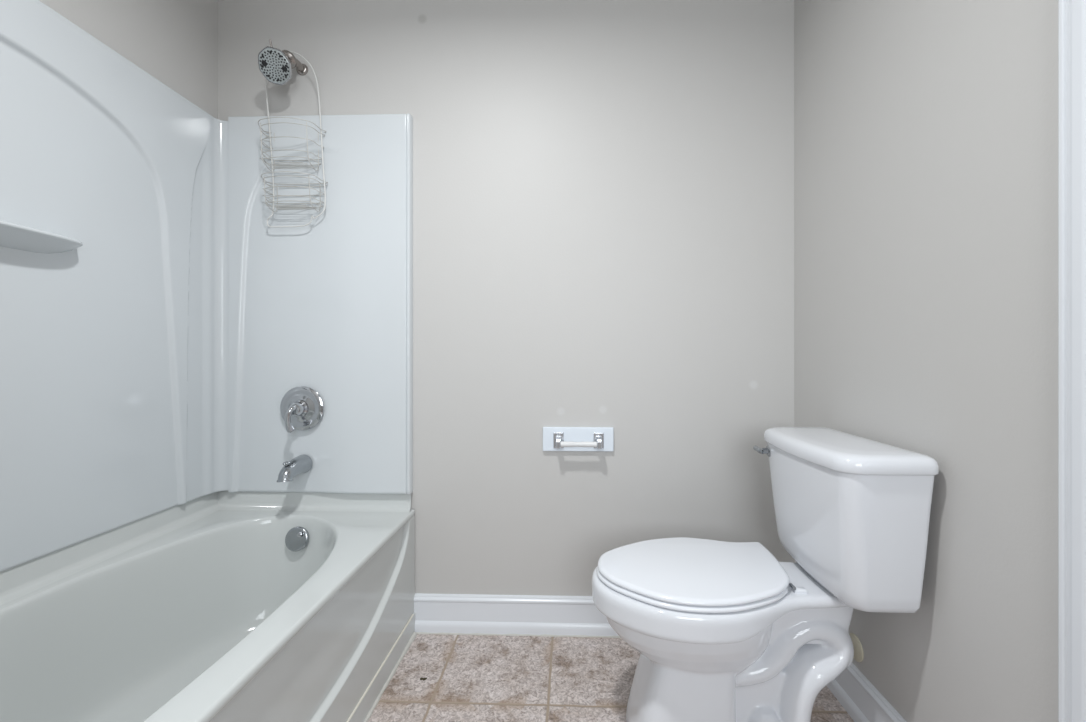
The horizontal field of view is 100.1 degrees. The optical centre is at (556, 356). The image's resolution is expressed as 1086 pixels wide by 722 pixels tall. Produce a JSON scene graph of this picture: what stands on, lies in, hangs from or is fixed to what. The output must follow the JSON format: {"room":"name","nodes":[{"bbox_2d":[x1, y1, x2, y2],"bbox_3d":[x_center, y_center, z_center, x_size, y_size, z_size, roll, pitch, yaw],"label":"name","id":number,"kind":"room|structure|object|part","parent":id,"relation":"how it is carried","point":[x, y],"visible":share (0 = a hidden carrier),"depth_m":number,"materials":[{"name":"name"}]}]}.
{"room":"bathroom","nodes":[
{"label":"bathroom","id":0,"kind":"room"},
{"bbox_2d":[39,0,217,118],"bbox_3d":[-1.349,-0.234,0.066,0.120,2.440,3.200,0,0,2],"label":"wall","id":1,"kind":"structure","parent":0,"point":[175,42],"depth_m":1.45,"materials":[{"name":"paint"}]},
{"bbox_2d":[0,0,412,571],"bbox_3d":[-0.901,-0.186,0.904,0.719,1.351,1.502,0,0,2],"label":"shower surround","id":2,"kind":"object","parent":1,"relation":"attached to","point":[155,327],"visible":0.98,"depth_m":1.44,"materials":[{"name":"white plastic"}]},
{"bbox_2d":[0,220,82,253],"bbox_3d":[-1.224,-0.269,0.903,0.075,0.045,0.546,0,0,2],"label":"soap shelf","id":3,"kind":"object","parent":2,"relation":"attached to","point":[14,238],"depth_m":1.05,"materials":[{"name":"white plastic"}]},
{"bbox_3d":[-1.220,-0.182,0.911,0.078,1.333,1.498,0,0,2],"label":"panel","id":4,"kind":"part","parent":2,"relation":"part of","materials":[{"name":"white plastic"}]},
{"bbox_2d":[277,454,311,481],"bbox_3d":[-0.908,0.386,1.558,0.066,0.071,0.138,0,0,2],"label":"tub spout","id":5,"kind":"object","parent":2,"relation":"attached to","point":[300,464],"visible":1,"depth_m":1.54,"materials":[{"name":"silver metal"}]},
{"bbox_2d":[280,386,323,432],"bbox_3d":[-0.909,0.184,1.584,0.157,0.157,0.079,0,0,2],"label":"shower valve","id":6,"kind":"object","parent":2,"relation":"attached to","point":[301,407],"visible":1,"depth_m":1.61,"materials":[{"name":"silver metal"}]},
{"bbox_3d":[-0.915,0.214,1.562,0.029,0.096,0.036,0,0,15],"label":"lever","id":7,"kind":"part","parent":6,"relation":"part of","materials":[{"name":"silver metal"}]},
{"bbox_3d":[-0.850,-0.186,1.637,0.661,1.351,0.036,0,0,2],"label":"panel","id":8,"kind":"part","parent":2,"relation":"part of","materials":[{"name":"white plastic"}]},
{"bbox_2d":[218,0,793,595],"bbox_3d":[-0.201,-0.234,1.692,2.315,2.440,0.120,0,0,2],"label":"wall","id":9,"kind":"structure","parent":0,"point":[603,190],"depth_m":1.62,"materials":[{"name":"paint"}]},
{"bbox_2d":[258,39,307,84],"bbox_3d":[-0.950,-0.997,1.576,0.104,0.132,0.158,0,0,2],"label":"showerhead","id":10,"kind":"object","parent":9,"relation":"attached to","point":[276,65],"visible":1,"depth_m":1.53,"materials":[{"name":"silver metal"}]},
{"bbox_2d":[258,51,327,227],"bbox_3d":[-0.929,-0.763,1.578,0.230,0.614,0.106,0,0,2],"label":"shower caddy","id":11,"kind":"object","parent":10,"relation":"hanging from","point":[278,207],"visible":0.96,"depth_m":1.60,"materials":[{"name":"white metal"}]},
{"bbox_2d":[258,117,325,171],"bbox_3d":[-0.932,-0.730,1.578,0.224,0.150,0.106,0,0,2],"label":"basket","id":12,"kind":"object","parent":11,"relation":"on","point":[260,125],"depth_m":1.59,"materials":[{"name":"metal"}]},
{"bbox_2d":[261,171,327,211],"bbox_3d":[-0.924,-0.568,1.581,0.219,0.112,0.101,0,0,2],"label":"basket","id":13,"kind":"object","parent":11,"relation":"on","point":[278,207],"depth_m":1.60,"materials":[{"name":"metal"}]},
{"bbox_3d":[-0.930,-1.040,1.616,0.027,0.035,0.076,0,0,10],"label":"arm","id":14,"kind":"part","parent":10,"relation":"part of","materials":[{"name":"silver metal"}]},
{"bbox_2d":[414,593,618,635],"bbox_3d":[0.161,0.920,1.611,1.346,0.132,0.020,0,0,2],"label":"baseboard","id":15,"kind":"structure","parent":9,"relation":"attached to","point":[435,613],"depth_m":1.62,"materials":[{"name":"paint"}]},
{"bbox_2d":[416,632,620,637],"bbox_3d":[0.156,0.986,1.600,1.315,0.010,0.010,0,0,2],"label":"trim","id":16,"kind":"structure","parent":9,"relation":"attached to","point":[543,635],"depth_m":1.61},
{"bbox_2d":[543,427,613,450],"bbox_3d":[0.074,0.293,1.591,0.251,0.085,0.066,0,0,2],"label":"toilet paper holder","id":17,"kind":"object","parent":9,"relation":"attached to","point":[554,438],"visible":1,"depth_m":1.61,"materials":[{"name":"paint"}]},
{"bbox_3d":[0.004,0.296,1.586,0.037,0.056,0.053,0,0,2],"label":"post","id":18,"kind":"part","parent":17,"relation":"part of","materials":[{"name":"silver metal"}]},
{"bbox_3d":[0.146,0.296,1.582,0.037,0.056,0.053,0,0,2],"label":"post","id":19,"kind":"part","parent":17,"relation":"part of","materials":[{"name":"silver metal"}]},
{"bbox_2d":[368,634,853,721],"bbox_3d":[-0.252,1.016,0.033,2.315,0.060,3.440,0,0,2],"label":"floor","id":20,"kind":"structure","parent":0,"point":[471,678],"depth_m":1.38,"materials":[{"name":"tile"}]},
{"bbox_2d":[0,491,415,721],"bbox_3d":[-0.893,0.721,0.899,0.730,0.530,1.503,0,0,2],"label":"bathtub","id":21,"kind":"object","parent":20,"relation":"on","point":[221,606],"visible":1,"depth_m":1.22,"materials":[{"name":"plastic"}]},
{"bbox_2d":[364,632,416,721],"bbox_3d":[-0.528,0.985,0.881,0.021,0.021,1.460,0,0,2],"label":"trim","id":22,"kind":"structure","parent":21,"relation":"attached to","point":[414,634],"depth_m":1.40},
{"bbox_2d":[592,427,938,721],"bbox_3d":[0.449,0.597,1.163,0.718,0.778,0.426,0,0,2],"label":"toilet","id":23,"kind":"object","parent":20,"relation":"on","point":[721,631],"visible":1,"depth_m":1.07,"materials":[{"name":"ceramic"}]},
{"bbox_3d":[0.335,0.560,1.186,0.463,0.012,0.370,0,0,2],"label":"seat","id":24,"kind":"part","parent":23,"relation":"part of","materials":[{"name":"plastic"}]},
{"bbox_3d":[0.349,0.546,1.186,0.486,0.013,0.365,0,0,2],"label":"lid","id":25,"kind":"part","parent":23,"relation":"part of","materials":[{"name":"plastic"}]},
{"bbox_3d":[0.423,0.777,1.176,0.666,0.418,0.371,0,0,2],"label":"bowl","id":26,"kind":"part","parent":23,"relation":"part of","materials":[{"name":"white ceramic"}]},
{"bbox_3d":[0.590,0.273,1.330,0.017,0.020,0.035,0,0,-20],"label":"lever handle","id":27,"kind":"part","parent":23,"relation":"part of","materials":[{"name":"silver metal"}]},
{"bbox_3d":[0.613,0.274,1.322,0.036,0.034,0.034,0,0,2],"label":"flush lever","id":28,"kind":"part","parent":23,"relation":"part of","materials":[{"name":"silver metal"}]},
{"bbox_3d":[0.698,0.404,1.155,0.207,0.326,0.410,0,0,2],"label":"tank","id":29,"kind":"part","parent":23,"relation":"part of","materials":[{"name":"white ceramic"}]},
{"bbox_3d":[0.697,0.228,1.155,0.221,0.040,0.426,0,0,2],"label":"tank lid","id":30,"kind":"part","parent":23,"relation":"part of","materials":[{"name":"white ceramic"}]},
{"bbox_2d":[794,0,1057,721],"bbox_3d":[0.845,-0.234,-0.001,0.120,2.440,3.200,0,0,2],"label":"wall","id":31,"kind":"structure","parent":0,"point":[926,131],"depth_m":0.95,"materials":[{"name":"paint"}]},
{"bbox_2d":[849,633,863,661],"bbox_3d":[0.784,0.697,1.256,0.079,0.278,0.068,0,0,2],"label":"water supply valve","id":32,"kind":"object","parent":31,"relation":"attached to","point":[858,650],"visible":0.2,"depth_m":1.24,"materials":[{"name":"beige metal"}]},
{"bbox_2d":[826,663,905,721],"bbox_3d":[0.811,0.920,1.162,0.020,0.132,0.876,0,0,2],"label":"baseboard","id":33,"kind":"structure","parent":31,"relation":"attached to","point":[860,699],"depth_m":1.21,"materials":[{"name":"paint"}]},
{"bbox_2d":[1058,0,1085,721],"bbox_3d":[0.784,-0.078,0.254,0.018,2.128,0.941,0,0,2],"label":"trim","id":34,"kind":"structure","parent":31,"relation":"attached to","point":[1071,13],"depth_m":0.70,"materials":[{"name":"paint"}]}
]}

